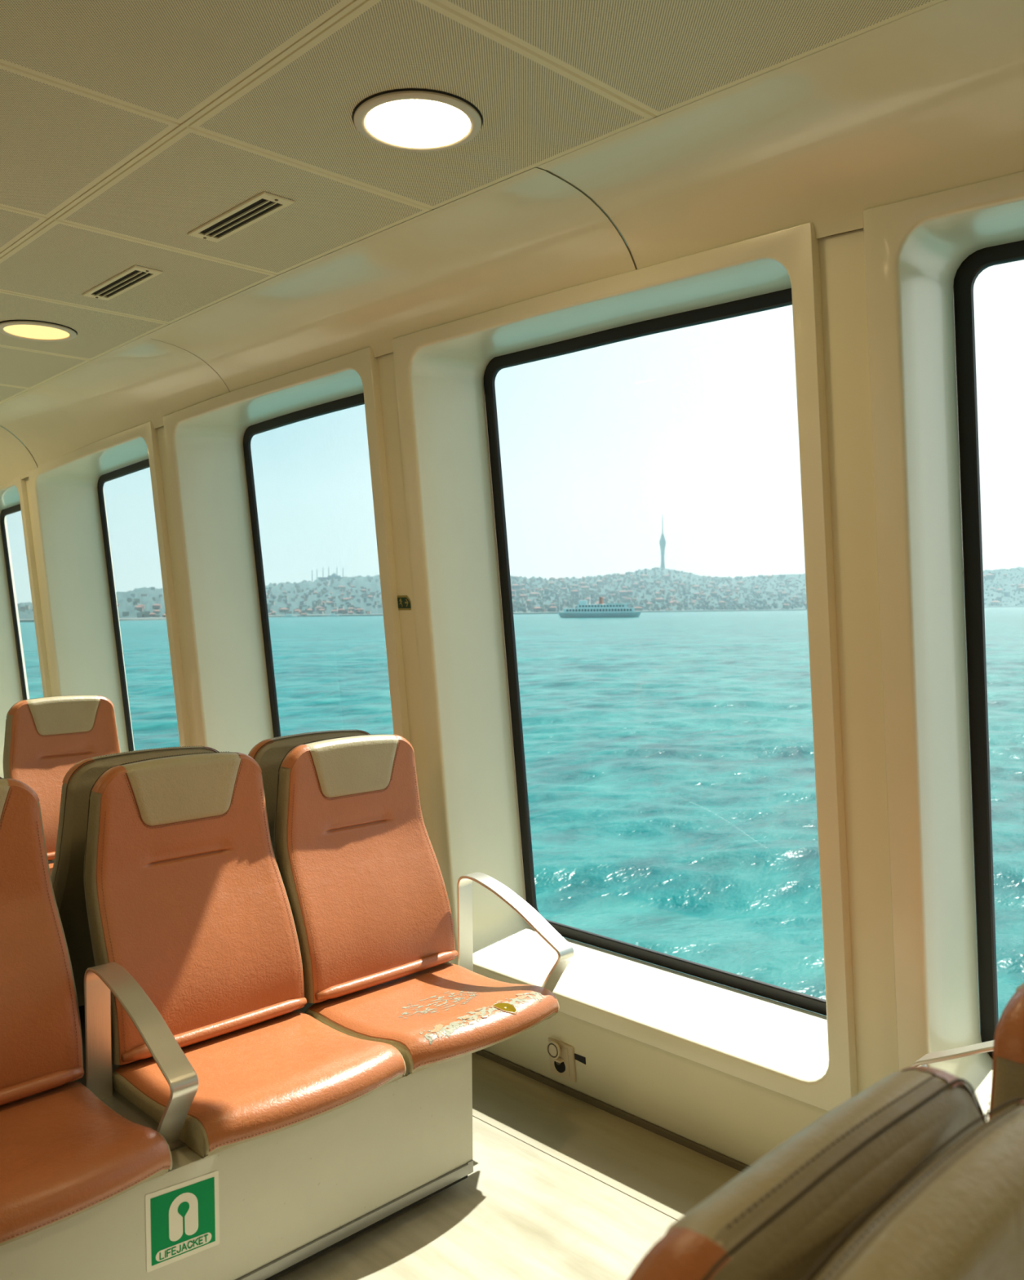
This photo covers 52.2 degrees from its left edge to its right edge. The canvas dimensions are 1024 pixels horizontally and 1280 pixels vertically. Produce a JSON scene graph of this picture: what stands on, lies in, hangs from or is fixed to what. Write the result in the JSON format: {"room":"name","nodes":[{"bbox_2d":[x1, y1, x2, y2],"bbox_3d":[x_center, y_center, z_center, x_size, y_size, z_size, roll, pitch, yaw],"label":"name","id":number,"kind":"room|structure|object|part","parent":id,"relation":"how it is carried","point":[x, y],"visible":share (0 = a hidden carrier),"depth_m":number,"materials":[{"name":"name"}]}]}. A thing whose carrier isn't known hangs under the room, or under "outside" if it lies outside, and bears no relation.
{"room":"ship interior","nodes":[
{"label":"ship interior","id":0,"kind":"room"},
{"bbox_2d":[3,694,120,875],"bbox_3d":[-1.492,0.525,3.708,0.437,0.629,0.577,-2,3,-44],"label":"seat","id":1,"kind":"object","parent":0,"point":[45,737],"visible":0.52,"depth_m":3.81,"materials":[{"name":"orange leather"}]},
{"bbox_2d":[48,861,53,875],"bbox_3d":[-1.432,0.794,3.657,0.423,0.063,0.412,-2,3,-44],"label":"seat cushion","id":2,"kind":"object","parent":1,"relation":"on","point":[51,863],"depth_m":3.66,"materials":[{"name":"orange leather"}]},
{"bbox_2d":[0,177,627,446],"bbox_3d":[-2.926,-1.003,1.313,6.900,0.140,12.200,-2,3,-44],"label":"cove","id":3,"kind":"structure","parent":0,"point":[561,178],"depth_m":2.44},
{"bbox_2d":[25,228,898,1093],"bbox_3d":[-0.758,0.134,3.455,0.192,2.020,12.000,-2,3,-44],"label":"wall","id":4,"kind":"structure","parent":0,"point":[842,255],"depth_m":2.00,"materials":[{"name":"beige plastic"}]},
{"bbox_2d":[0,475,51,777],"bbox_3d":[-2.499,0.078,5.477,0.541,1.931,1.350,-2,3,-44],"label":"window","id":5,"kind":"structure","parent":4,"relation":"in","point":[14,689],"depth_m":5.91,"materials":[{"name":"white plastic"}]},
{"bbox_2d":[27,421,191,752],"bbox_3d":[-1.561,0.072,4.510,0.547,1.989,1.350,-2,3,-44],"label":"window","id":6,"kind":"structure","parent":4,"relation":"in","point":[71,526],"depth_m":4.82,"materials":[{"name":"white plastic"}]},
{"bbox_2d":[163,346,410,755],"bbox_3d":[-0.621,0.082,3.545,0.550,2.014,1.350,-2,3,-44],"label":"window","id":7,"kind":"structure","parent":4,"relation":"in","point":[208,442],"depth_m":3.84,"materials":[{"name":"white plastic"}]},
{"bbox_2d":[48,860,750,1172],"bbox_3d":[-0.692,1.134,3.544,0.024,0.014,12.000,-2,3,-44],"label":"baseboard","id":8,"kind":"structure","parent":4,"relation":"attached to","point":[691,1144],"depth_m":2.55,"materials":[{"name":"brown"}]},
{"bbox_2d":[397,595,411,609],"bbox_3d":[-0.304,-0.105,2.945,0.004,0.041,0.060,-2,3,-44],"label":"label","id":9,"kind":"object","parent":4,"relation":"attached to","point":[404,602],"visible":1,"depth_m":2.94,"materials":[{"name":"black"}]},
{"bbox_2d":[51,859,829,1166],"bbox_3d":[-0.699,1.026,3.534,0.040,0.205,12.000,-2,3,-44],"label":"lower wall panel","id":10,"kind":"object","parent":4,"relation":"attached to","point":[742,1121],"depth_m":2.43,"materials":[{"name":"beige plastic"}]},
{"bbox_2d":[22,227,863,479],"bbox_3d":[-1.754,-0.716,4.309,0.001,0.206,6.833,-2,3,-44],"label":"trim","id":11,"kind":"structure","parent":4,"relation":"attached to","point":[863,228],"depth_m":1.90,"materials":[{"name":"brown"}]},
{"bbox_2d":[0,0,1023,485],"bbox_3d":[-0.951,-0.736,3.247,0.328,0.404,11.998,-2,3,-44],"label":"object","id":12,"kind":"structure","parent":4,"relation":"attached to","point":[931,100],"depth_m":2.07,"materials":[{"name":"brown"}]},
{"bbox_3d":[-2.797,-0.831,5.180,0.259,0.300,1.702,-2,3,-44],"label":"coving panel","id":13,"kind":"part","parent":12,"relation":"part of","materials":[{"name":"beige plastic"}]},
{"bbox_3d":[-1.624,-0.843,3.943,0.312,0.223,1.702,-2,3,-44],"label":"coving panel","id":14,"kind":"part","parent":12,"relation":"part of","materials":[{"name":"beige plastic"}]},
{"bbox_3d":[-0.440,-0.845,2.717,0.327,0.159,1.702,-2,3,-44],"label":"coving panel","id":15,"kind":"part","parent":12,"relation":"part of","materials":[{"name":"beige plastic"}]},
{"bbox_3d":[0.755,-0.783,1.503,0.316,0.226,1.702,-2,3,-44],"label":"coving panel","id":16,"kind":"part","parent":12,"relation":"part of","materials":[{"name":"beige plastic"}]},
{"bbox_2d":[546,1037,576,1083],"bbox_3d":[0.121,1.074,2.671,0.034,0.098,0.086,-2,3,-44],"label":"wall socket","id":17,"kind":"object","parent":4,"relation":"attached to","point":[562,1055],"visible":1,"depth_m":2.66,"materials":[{"name":"plastic"}]},
{"bbox_3d":[0.122,1.073,2.678,0.011,0.074,0.062,-2,3,-44],"label":"frame","id":18,"kind":"part","parent":17,"relation":"part of","materials":[{"name":"plastic"}]},
{"bbox_2d":[472,1115,678,1220],"bbox_3d":[0.171,1.173,2.290,0.002,0.001,5.000,-2,3,-44],"label":"trim","id":19,"kind":"structure","parent":4,"relation":"attached to","point":[473,1115],"depth_m":2.31,"materials":[{"name":"brown"}]},
{"bbox_2d":[574,1053,586,1064],"bbox_3d":[0.172,1.055,2.634,0.004,0.018,0.036,-2,3,-44],"label":"label","id":20,"kind":"object","parent":4,"relation":"attached to","point":[581,1059],"visible":1,"depth_m":2.63,"materials":[{"name":"black plastic"}]},
{"bbox_2d":[392,222,857,1111],"bbox_3d":[0.320,0.105,2.580,0.550,2.015,1.350,-2,3,-44],"label":"window","id":21,"kind":"structure","parent":4,"relation":"in","point":[446,374],"depth_m":2.70,"materials":[{"name":"white plastic"}]},
{"bbox_2d":[862,171,1023,1119],"bbox_3d":[1.261,0.139,1.617,0.547,1.992,1.350,-2,3,-44],"label":"window","id":22,"kind":"structure","parent":4,"relation":"in","point":[922,251],"depth_m":1.96,"materials":[{"name":"white plastic"}]},
{"bbox_2d":[0,0,945,403],"bbox_3d":[-3.032,-0.879,1.213,5.800,0.052,12.000,-2,3,-44],"label":"ceiling","id":23,"kind":"structure","parent":0,"point":[127,127],"depth_m":1.76,"materials":[{"name":"beige metal"}]},
{"bbox_2d":[0,319,77,342],"bbox_3d":[-1.421,-0.922,3.126,0.225,0.010,0.225,-2,3,-44],"label":"recessed light","id":24,"kind":"object","parent":23,"relation":"in","point":[29,330],"visible":1,"depth_m":3.12,"materials":[{"name":"beige plastic"}]},
{"bbox_2d":[3,324,69,339],"bbox_3d":[-1.421,-0.922,3.126,0.181,0.001,0.181,-2,3,-44],"label":"diffuser","id":25,"kind":"object","parent":24,"relation":"attached to","point":[35,331],"depth_m":3.13,"materials":[{"name":"plastic"}]},
{"bbox_2d":[81,265,162,300],"bbox_3d":[-1.004,-0.922,2.685,0.072,0.022,0.324,-2,3,-44],"label":"ceiling vent","id":26,"kind":"object","parent":23,"relation":"in","point":[135,275],"visible":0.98,"depth_m":2.68,"materials":[{"name":"beige metal"}]},
{"bbox_2d":[186,191,295,242],"bbox_3d":[-0.586,-0.911,2.243,0.074,0.022,0.324,-2,3,-44],"label":"ceiling vent","id":27,"kind":"object","parent":23,"relation":"in","point":[263,205],"visible":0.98,"depth_m":2.23,"materials":[{"name":"beige metal"}]},
{"bbox_2d":[351,88,483,151],"bbox_3d":[-0.162,-0.891,1.802,0.225,0.010,0.225,-2,3,-44],"label":"recessed light","id":28,"kind":"object","parent":23,"relation":"in","point":[405,119],"visible":1,"depth_m":1.79,"materials":[{"name":"beige plastic"}]},
{"bbox_2d":[364,99,471,146],"bbox_3d":[-0.162,-0.891,1.802,0.181,0.001,0.181,-2,3,-44],"label":"diffuser","id":29,"kind":"object","parent":28,"relation":"attached to","point":[412,122],"depth_m":1.80,"materials":[{"name":"white plastic"}]},
{"bbox_2d":[271,1053,742,1279],"bbox_3d":[-2.872,1.254,1.419,6.200,0.060,12.000,-2,3,-44],"label":"floor","id":30,"kind":"structure","parent":0,"point":[522,1212],"depth_m":2.19,"materials":[{"name":"laminate"}]},
{"bbox_2d":[0,1002,473,1279],"bbox_3d":[-1.190,1.043,1.927,2.028,0.304,1.100,-2,3,-44],"label":"base","id":31,"kind":"object","parent":30,"relation":"on","point":[289,1197],"visible":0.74,"depth_m":1.94,"materials":[{"name":"beige paint"}]},
{"bbox_2d":[0,777,173,1246],"bbox_3d":[-0.896,0.581,1.755,0.437,0.629,0.577,-2,3,-44],"label":"seat","id":32,"kind":"object","parent":31,"relation":"on","point":[64,1153],"visible":1,"depth_m":1.91,"materials":[{"name":"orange leather"}]},
{"bbox_3d":[-1.010,0.554,1.871,0.420,0.559,0.133,-2,3,-44],"label":"backrest","id":33,"kind":"part","parent":32,"relation":"part of","materials":[{"name":"orange leather"}]},
{"bbox_2d":[0,1081,170,1243],"bbox_3d":[-0.836,0.851,1.704,0.423,0.063,0.412,-2,3,-44],"label":"seat cushion","id":34,"kind":"object","parent":32,"relation":"on","point":[64,1153],"depth_m":1.69,"materials":[{"name":"orange leather"}]},
{"bbox_2d":[50,746,219,1006],"bbox_3d":[-0.995,0.557,2.562,0.437,0.629,0.577,-2,3,-44],"label":"seat","id":35,"kind":"object","parent":31,"relation":"on","point":[67,877],"visible":0.28,"depth_m":2.26,"materials":[{"name":"plastic"}]},
{"bbox_2d":[84,961,199,1143],"bbox_3d":[-0.691,0.772,1.872,0.095,0.302,0.362,-2,3,-44],"label":"armrest","id":36,"kind":"object","parent":31,"relation":"attached to","point":[183,1081],"visible":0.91,"depth_m":1.89,"materials":[{"name":"silver metal"}]},
{"bbox_2d":[145,1170,219,1272],"bbox_3d":[-0.558,0.988,1.779,0.133,0.140,0.002,-2,3,-44],"label":"sign","id":37,"kind":"object","parent":31,"relation":"attached to","point":[183,1219],"visible":1,"depth_m":1.78,"materials":[{"name":"green plastic"}]},
{"bbox_2d":[83,751,406,1159],"bbox_3d":[-0.543,0.568,2.099,0.437,0.629,0.577,-2,3,-44],"label":"seat","id":38,"kind":"object","parent":31,"relation":"on","point":[185,892],"visible":0.94,"depth_m":2.16,"materials":[{"name":"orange leather"}]},
{"bbox_3d":[-0.658,0.540,2.215,0.420,0.559,0.133,-2,3,-44],"label":"backrest","id":39,"kind":"part","parent":38,"relation":"part of","materials":[{"name":"orange leather"}]},
{"bbox_2d":[115,1010,405,1152],"bbox_3d":[-0.483,0.837,2.048,0.423,0.063,0.412,-2,3,-44],"label":"seat cushion","id":40,"kind":"object","parent":38,"relation":"on","point":[260,1073],"depth_m":2.00,"materials":[{"name":"orange leather"}]},
{"bbox_2d":[248,729,368,861],"bbox_3d":[-0.676,0.545,2.872,0.437,0.629,0.577,-2,3,-44],"label":"seat","id":41,"kind":"object","parent":31,"relation":"on","point":[268,753],"visible":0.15,"depth_m":2.57,"materials":[{"name":"plastic"}]},
{"bbox_3d":[-0.818,1.157,1.536,2.010,0.022,0.018,-2,3,-44],"label":"kick rail","id":42,"kind":"part","parent":31,"relation":"part of","materials":[{"name":"grey metal"}]},
{"bbox_2d":[274,733,559,1076],"bbox_3d":[-0.225,0.556,2.409,0.437,0.629,0.577,-2,3,-44],"label":"seat","id":43,"kind":"object","parent":31,"relation":"on","point":[362,876],"visible":0.99,"depth_m":2.46,"materials":[{"name":"orange leather"}]},
{"bbox_3d":[-0.339,0.528,2.525,0.420,0.559,0.133,-2,3,-44],"label":"backrest","id":44,"kind":"part","parent":43,"relation":"part of","materials":[{"name":"orange leather"}]},
{"bbox_2d":[308,962,559,1070],"bbox_3d":[-0.165,0.825,2.358,0.423,0.063,0.412,-2,3,-44],"label":"seat cushion","id":45,"kind":"object","parent":43,"relation":"on","point":[433,1013],"depth_m":2.31,"materials":[{"name":"orange leather"}]},
{"bbox_2d":[457,871,573,992],"bbox_3d":[-0.015,0.746,2.531,0.095,0.302,0.362,-2,3,-44],"label":"armrest","id":46,"kind":"object","parent":43,"relation":"attached to","point":[565,951],"visible":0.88,"depth_m":2.56,"materials":[{"name":"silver metal"}]},
{"bbox_3d":[0.148,1.076,0.556,2.028,0.304,1.009,-2,3,-44],"label":"seat base","id":47,"kind":"object","parent":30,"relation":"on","visible":0},
{"bbox_2d":[628,1066,986,1279],"bbox_3d":[0.022,0.604,0.815,0.437,0.629,0.577,-2,3,-44],"label":"seat","id":48,"kind":"object","parent":47,"relation":"on","point":[778,1218],"visible":0.76,"depth_m":0.59,"materials":[{"name":"beige leather"}]},
{"bbox_3d":[0.136,0.582,0.697,0.420,0.559,0.133,-2,3,-44],"label":"backrest","id":49,"kind":"part","parent":48,"relation":"part of","materials":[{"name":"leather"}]},
{"bbox_2d":[802,1097,1023,1279],"bbox_3d":[0.417,0.613,0.410,0.437,0.629,0.577,-2,3,-44],"label":"seat","id":50,"kind":"object","parent":47,"relation":"on","point":[962,1217],"visible":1,"depth_m":0.55,"materials":[{"name":"beige leather"}]},
{"bbox_2d":[986,982,1023,1120],"bbox_3d":[0.374,0.590,1.158,0.437,0.629,0.577,-2,3,-44],"label":"seat","id":51,"kind":"object","parent":47,"relation":"on","point":[1008,1070],"visible":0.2,"depth_m":0.85,"materials":[{"name":"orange leather"}]},
{"label":"outside","id":52,"kind":"structure","parent":0,"visible":0},
{"bbox_2d":[17,566,1023,619],"bbox_3d":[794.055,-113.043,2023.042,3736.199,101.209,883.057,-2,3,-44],"label":"hillside","id":53,"kind":"structure","parent":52,"point":[122,597],"depth_m":1120.95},
{"bbox_2d":[134,605,142,612],"bbox_3d":[-221.463,-17.818,620.398,4.813,4.868,3.172,-1,2,-12],"label":"building","id":54,"kind":"structure","parent":53,"relation":"on","point":[140,608],"depth_m":619.20,"materials":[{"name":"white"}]},
{"bbox_2d":[149,613,155,617],"bbox_3d":[-193.352,-12.648,562.365,3.781,3.824,2.492,-1,2,-25],"label":"building","id":55,"kind":"structure","parent":53,"relation":"on","point":[152,615],"depth_m":561.32,"materials":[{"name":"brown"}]},
{"bbox_2d":[152,609,159,613],"bbox_3d":[-204.332,-15.383,600.926,3.860,4.009,2.870,-2,2,-34],"label":"building","id":56,"kind":"structure","parent":53,"relation":"on","point":[156,611],"depth_m":600.00,"materials":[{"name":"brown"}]},
{"bbox_2d":[152,604,161,609],"bbox_3d":[-220.314,-19.697,648.542,5.162,5.221,3.402,-1,2,-9],"label":"building","id":57,"kind":"structure","parent":53,"relation":"on","point":[157,606],"depth_m":647.17,"materials":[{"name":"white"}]},
{"bbox_2d":[279,608,288,612],"bbox_3d":[-158.836,-19.990,728.243,6.790,4.615,3.607,-1,2,-24],"label":"building","id":58,"kind":"structure","parent":53,"relation":"on","point":[282,610],"depth_m":726.39,"materials":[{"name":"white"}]},
{"bbox_2d":[306,608,313,613],"bbox_3d":[-141.739,-19.629,732.872,4.431,4.601,3.295,-1,2,-18],"label":"building","id":59,"kind":"structure","parent":53,"relation":"on","point":[309,611],"depth_m":731.65,"materials":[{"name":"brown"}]},
{"bbox_2d":[311,567,346,582],"bbox_3d":[-215.454,-77.740,1229.533,39.623,18.564,24.000,-1,2,-10],"label":"mosque","id":60,"kind":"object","parent":53,"relation":"on","point":[335,575],"visible":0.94,"depth_m":1220.65,"materials":[{"name":"grey stone"}]},
{"bbox_2d":[337,608,345,613],"bbox_3d":[-119.926,-19.443,734.704,5.016,5.072,3.306,-1,2,-3],"label":"building","id":61,"kind":"structure","parent":53,"relation":"on","point":[340,611],"depth_m":733.17,"materials":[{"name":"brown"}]},
{"bbox_2d":[337,586,346,590],"bbox_3d":[-168.037,-50.750,1030.894,7.923,5.385,4.209,-1,2,-15],"label":"building","id":62,"kind":"structure","parent":53,"relation":"on","point":[343,588],"depth_m":1029.14,"materials":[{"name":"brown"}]},
{"bbox_2d":[342,598,351,601],"bbox_3d":[-137.275,-32.296,865.300,7.043,4.787,3.741,-1,2,-28],"label":"building","id":63,"kind":"structure","parent":53,"relation":"on","point":[343,599],"depth_m":863.67,"materials":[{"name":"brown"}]},
{"bbox_2d":[355,608,364,613],"bbox_3d":[-109.144,-20.375,748.732,6.629,4.506,3.522,-1,2,-2],"label":"building","id":64,"kind":"structure","parent":53,"relation":"on","point":[357,609],"depth_m":747.08,"materials":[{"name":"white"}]},
{"bbox_2d":[511,584,519,590],"bbox_3d":[3.898,-54.209,1099.951,8.341,9.107,4.936,-1,2,-13],"label":"building","id":65,"kind":"structure","parent":53,"relation":"on","point":[513,586],"depth_m":1097.93,"materials":[{"name":"grey"}]},
{"bbox_2d":[17,567,1023,618],"bbox_3d":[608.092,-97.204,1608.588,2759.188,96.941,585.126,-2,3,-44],"label":"houses","id":66,"kind":"structure","parent":53,"relation":"on","point":[516,606],"depth_m":1083.55,"materials":[{"name":"grey"}]},
{"bbox_2d":[519,594,526,598],"bbox_3d":[10.059,-38.652,967.214,6.953,7.032,4.583,0,2,6],"label":"building","id":67,"kind":"structure","parent":53,"relation":"on","point":[521,595],"depth_m":965.14,"materials":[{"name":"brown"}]},
{"bbox_2d":[528,592,539,596],"bbox_3d":[21.855,-43.214,1023.761,9.988,6.789,5.306,-1,2,-15],"label":"building","id":68,"kind":"structure","parent":53,"relation":"on","point":[531,594],"depth_m":1021.63,"materials":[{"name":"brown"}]},
{"bbox_2d":[533,606,542,609],"bbox_3d":[19.550,-22.292,805.128,6.590,6.665,4.343,-1,2,-12],"label":"building","id":69,"kind":"structure","parent":53,"relation":"on","point":[535,607],"depth_m":803.46,"materials":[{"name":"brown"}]},
{"bbox_2d":[544,589,549,595],"bbox_3d":[35.007,-47.309,1063.831,4.511,7.435,4.511,-1,2,-2],"label":"building","id":70,"kind":"structure","parent":53,"relation":"on","point":[546,592],"depth_m":1061.81,"materials":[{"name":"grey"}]},
{"bbox_2d":[549,577,555,582],"bbox_3d":[50.943,-75.084,1321.457,7.613,8.312,4.506,0,2,16],"label":"building","id":71,"kind":"structure","parent":53,"relation":"on","point":[551,578],"depth_m":1320.16,"materials":[{"name":"grey"}]},
{"bbox_2d":[548,606,557,612],"bbox_3d":[31.707,-22.630,810.286,6.309,6.888,3.734,0,2,19],"label":"building","id":72,"kind":"structure","parent":53,"relation":"on","point":[552,609],"depth_m":808.77,"materials":[{"name":"grey"}]},
{"bbox_2d":[570,590,578,595],"bbox_3d":[64.056,-46.580,1067.439,8.148,8.896,4.822,-1,2,-8],"label":"building","id":73,"kind":"structure","parent":53,"relation":"on","point":[573,592],"depth_m":1065.45,"materials":[{"name":"grey"}]},
{"bbox_2d":[569,600,579,604],"bbox_3d":[56.692,-32.488,939.702,8.405,6.789,5.172,0,2,21],"label":"building","id":74,"kind":"structure","parent":53,"relation":"on","point":[576,602],"depth_m":937.05,"materials":[{"name":"grey"}]},
{"bbox_2d":[579,582,586,586],"bbox_3d":[85.473,-65.947,1263.541,7.591,7.677,5.003,-1,2,-2],"label":"building","id":75,"kind":"structure","parent":53,"relation":"on","point":[582,584],"depth_m":1261.24,"materials":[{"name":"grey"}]},
{"bbox_2d":[581,586,590,589],"bbox_3d":[84.369,-58.317,1200.647,9.644,6.555,5.123,0,2,12],"label":"building","id":76,"kind":"structure","parent":53,"relation":"on","point":[584,587],"depth_m":1198.79,"materials":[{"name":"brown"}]},
{"bbox_2d":[596,580,603,585],"bbox_3d":[108.100,-68.771,1285.809,7.840,8.560,4.640,-1,2,-11],"label":"building","id":77,"kind":"structure","parent":53,"relation":"on","point":[599,582],"depth_m":1283.92,"materials":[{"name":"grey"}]},
{"bbox_2d":[619,591,627,596],"bbox_3d":[115.472,-46.844,1085.515,8.018,8.754,4.745,-1,2,-10],"label":"building","id":78,"kind":"structure","parent":53,"relation":"on","point":[624,593],"depth_m":1083.55,"materials":[{"name":"grey"}]},
{"bbox_2d":[621,597,630,602],"bbox_3d":[109.501,-37.616,1009.296,8.535,6.893,5.252,0,2,9],"label":"building","id":79,"kind":"structure","parent":53,"relation":"on","point":[623,599],"depth_m":1007.02,"materials":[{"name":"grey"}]},
{"bbox_2d":[625,598,631,603],"bbox_3d":[110.311,-36.462,993.793,6.230,6.802,3.687,0,2,22],"label":"building","id":80,"kind":"structure","parent":53,"relation":"on","point":[627,600],"depth_m":992.38,"materials":[{"name":"grey"}]},
{"bbox_2d":[626,590,633,595],"bbox_3d":[124.132,-48.383,1099.282,6.522,7.121,3.860,0,2,16],"label":"building","id":81,"kind":"structure","parent":53,"relation":"on","point":[630,592],"depth_m":1097.66,"materials":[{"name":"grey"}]},
{"bbox_2d":[632,582,639,588],"bbox_3d":[142.425,-61.641,1206.782,7.494,8.182,4.435,-1,2,-7],"label":"building","id":82,"kind":"structure","parent":53,"relation":"on","point":[636,585],"depth_m":1204.95,"materials":[{"name":"grey"}]},
{"bbox_2d":[633,606,643,610],"bbox_3d":[107.923,-25.593,894.951,8.549,5.810,4.541,0,2,8],"label":"building","id":83,"kind":"structure","parent":53,"relation":"on","point":[637,608],"depth_m":892.83,"materials":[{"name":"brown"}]},
{"bbox_2d":[640,574,648,577],"bbox_3d":[175.144,-83.006,1383.352,11.218,7.625,5.960,-1,2,-13],"label":"building","id":84,"kind":"structure","parent":53,"relation":"on","point":[641,575],"depth_m":1380.81,"materials":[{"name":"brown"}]},
{"bbox_2d":[654,597,665,602],"bbox_3d":[144.319,-37.899,1022.518,9.625,6.542,5.113,-1,2,-12],"label":"building","id":85,"kind":"structure","parent":53,"relation":"on","point":[659,599],"depth_m":1020.39,"materials":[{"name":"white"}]},
{"bbox_2d":[663,574,669,579],"bbox_3d":[201.442,-80.816,1364.614,7.334,8.007,4.340,-1,2,-2],"label":"building","id":86,"kind":"structure","parent":53,"relation":"on","point":[666,576],"depth_m":1362.73,"materials":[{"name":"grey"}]},
{"bbox_2d":[700,597,706,600],"bbox_3d":[201.329,-41.831,1100.165,6.107,4.933,3.758,1,2,30],"label":"building","id":87,"kind":"structure","parent":53,"relation":"on","point":[701,598],"depth_m":1098.46,"materials":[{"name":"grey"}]},
{"bbox_2d":[711,591,718,596],"bbox_3d":[228.833,-50.608,1181.345,7.245,7.911,4.288,0,2,17],"label":"building","id":88,"kind":"structure","parent":53,"relation":"on","point":[713,593],"depth_m":1179.63,"materials":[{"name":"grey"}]},
{"bbox_2d":[718,600,727,604],"bbox_3d":[212.177,-36.419,1055.945,8.361,5.683,4.442,0,2,24],"label":"building","id":89,"kind":"structure","parent":53,"relation":"on","point":[722,602],"depth_m":1053.68,"materials":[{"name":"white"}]},
{"bbox_2d":[725,590,731,594],"bbox_3d":[256.976,-55.438,1242.980,6.630,7.239,3.924,-1,2,-2],"label":"building","id":90,"kind":"structure","parent":53,"relation":"on","point":[727,592],"depth_m":1241.38,"materials":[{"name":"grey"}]},
{"bbox_2d":[736,581,745,585],"bbox_3d":[326.094,-79.550,1490.275,11.194,7.609,5.947,1,2,32],"label":"building","id":91,"kind":"structure","parent":53,"relation":"on","point":[740,582],"depth_m":1488.29,"materials":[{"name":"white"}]},
{"bbox_2d":[781,591,787,596],"bbox_3d":[322.256,-52.844,1238.829,6.933,7.570,4.103,-1,2,-4],"label":"building","id":92,"kind":"structure","parent":53,"relation":"on","point":[784,593],"depth_m":1237.15,"materials":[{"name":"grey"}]},
{"bbox_2d":[986,573,995,579],"bbox_3d":[948.252,-123.313,2072.588,14.528,15.862,8.598,0,2,5],"label":"building","id":93,"kind":"structure","parent":53,"relation":"on","point":[990,576],"depth_m":2068.80,"materials":[{"name":"grey"}]},
{"bbox_2d":[991,600,1000,605],"bbox_3d":[654.392,-47.743,1415.903,11.362,11.799,8.448,1,2,42],"label":"building","id":94,"kind":"structure","parent":53,"relation":"on","point":[997,602],"depth_m":1413.21,"materials":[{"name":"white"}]},
{"bbox_2d":[995,588,1003,592],"bbox_3d":[800.775,-79.004,1717.949,9.803,11.101,8.362,0,2,11],"label":"building","id":95,"kind":"structure","parent":53,"relation":"on","point":[999,590],"depth_m":1714.68,"materials":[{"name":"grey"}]},
{"bbox_2d":[1004,591,1010,596],"bbox_3d":[767.911,-68.382,1621.931,7.195,11.859,7.195,1,2,44],"label":"building","id":96,"kind":"structure","parent":53,"relation":"on","point":[1006,593],"depth_m":1619.66,"materials":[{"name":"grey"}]},
{"bbox_2d":[1017,586,1023,591],"bbox_3d":[870.993,-85.159,1779.406,17.273,11.740,9.176,0,2,8],"label":"building","id":97,"kind":"structure","parent":53,"relation":"on","point":[1022,588],"depth_m":1776.03,"materials":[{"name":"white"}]},
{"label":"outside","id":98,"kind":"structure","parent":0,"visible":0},
{"bbox_2d":[19,605,1023,622],"bbox_3d":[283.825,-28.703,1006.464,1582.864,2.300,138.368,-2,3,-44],"label":"quay","id":99,"kind":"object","parent":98,"point":[347,615],"visible":0.31,"depth_m":776.08,"materials":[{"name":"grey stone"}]},
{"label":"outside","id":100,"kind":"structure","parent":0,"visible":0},
{"bbox_2d":[19,607,1023,1019],"bbox_3d":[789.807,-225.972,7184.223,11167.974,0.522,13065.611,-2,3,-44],"label":"sea","id":101,"kind":"structure","parent":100,"point":[669,757],"depth_m":36.68,"materials":[{"name":"liquid"}]},
{"bbox_2d":[328,613,338,616],"bbox_3d":[-118.317,-16.505,692.780,7.000,2.300,2.600,-1,2,-10],"label":"motor boat","id":102,"kind":"object","parent":101,"relation":"on","point":[331,614],"visible":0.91,"depth_m":691.78,"materials":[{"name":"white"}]},
{"bbox_2d":[558,596,641,617],"bbox_3d":[41.643,-16.012,498.006,39.390,11.500,7.300,0,2,5],"label":"ferry","id":103,"kind":"object","parent":101,"relation":"on","point":[584,610],"visible":0.98,"depth_m":495.24,"materials":[{"name":"grey metal"}]},
{"bbox_3d":[0.693,0.578,1.469,0.437,0.629,0.577,-2,3,-44],"label":"seat","id":104,"kind":"object","parent":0,"visible":0},
{"bbox_2d":[911,1040,994,1066],"bbox_3d":[0.848,0.765,1.712,0.095,0.302,0.362,-2,3,-44],"label":"armrest","id":105,"kind":"object","parent":104,"relation":"attached to","point":[987,1046],"visible":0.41,"depth_m":1.76,"materials":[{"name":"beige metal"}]},
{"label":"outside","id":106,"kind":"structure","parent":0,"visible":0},
{"bbox_2d":[659,520,666,568],"bbox_3d":[327.301,-205.488,2271.123,14.162,134.957,14.162,-2,3,-44],"label":"tower","id":107,"kind":"structure","parent":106,"point":[663,541],"depth_m":2268.26,"materials":[{"name":"grey concrete"}]}
]}

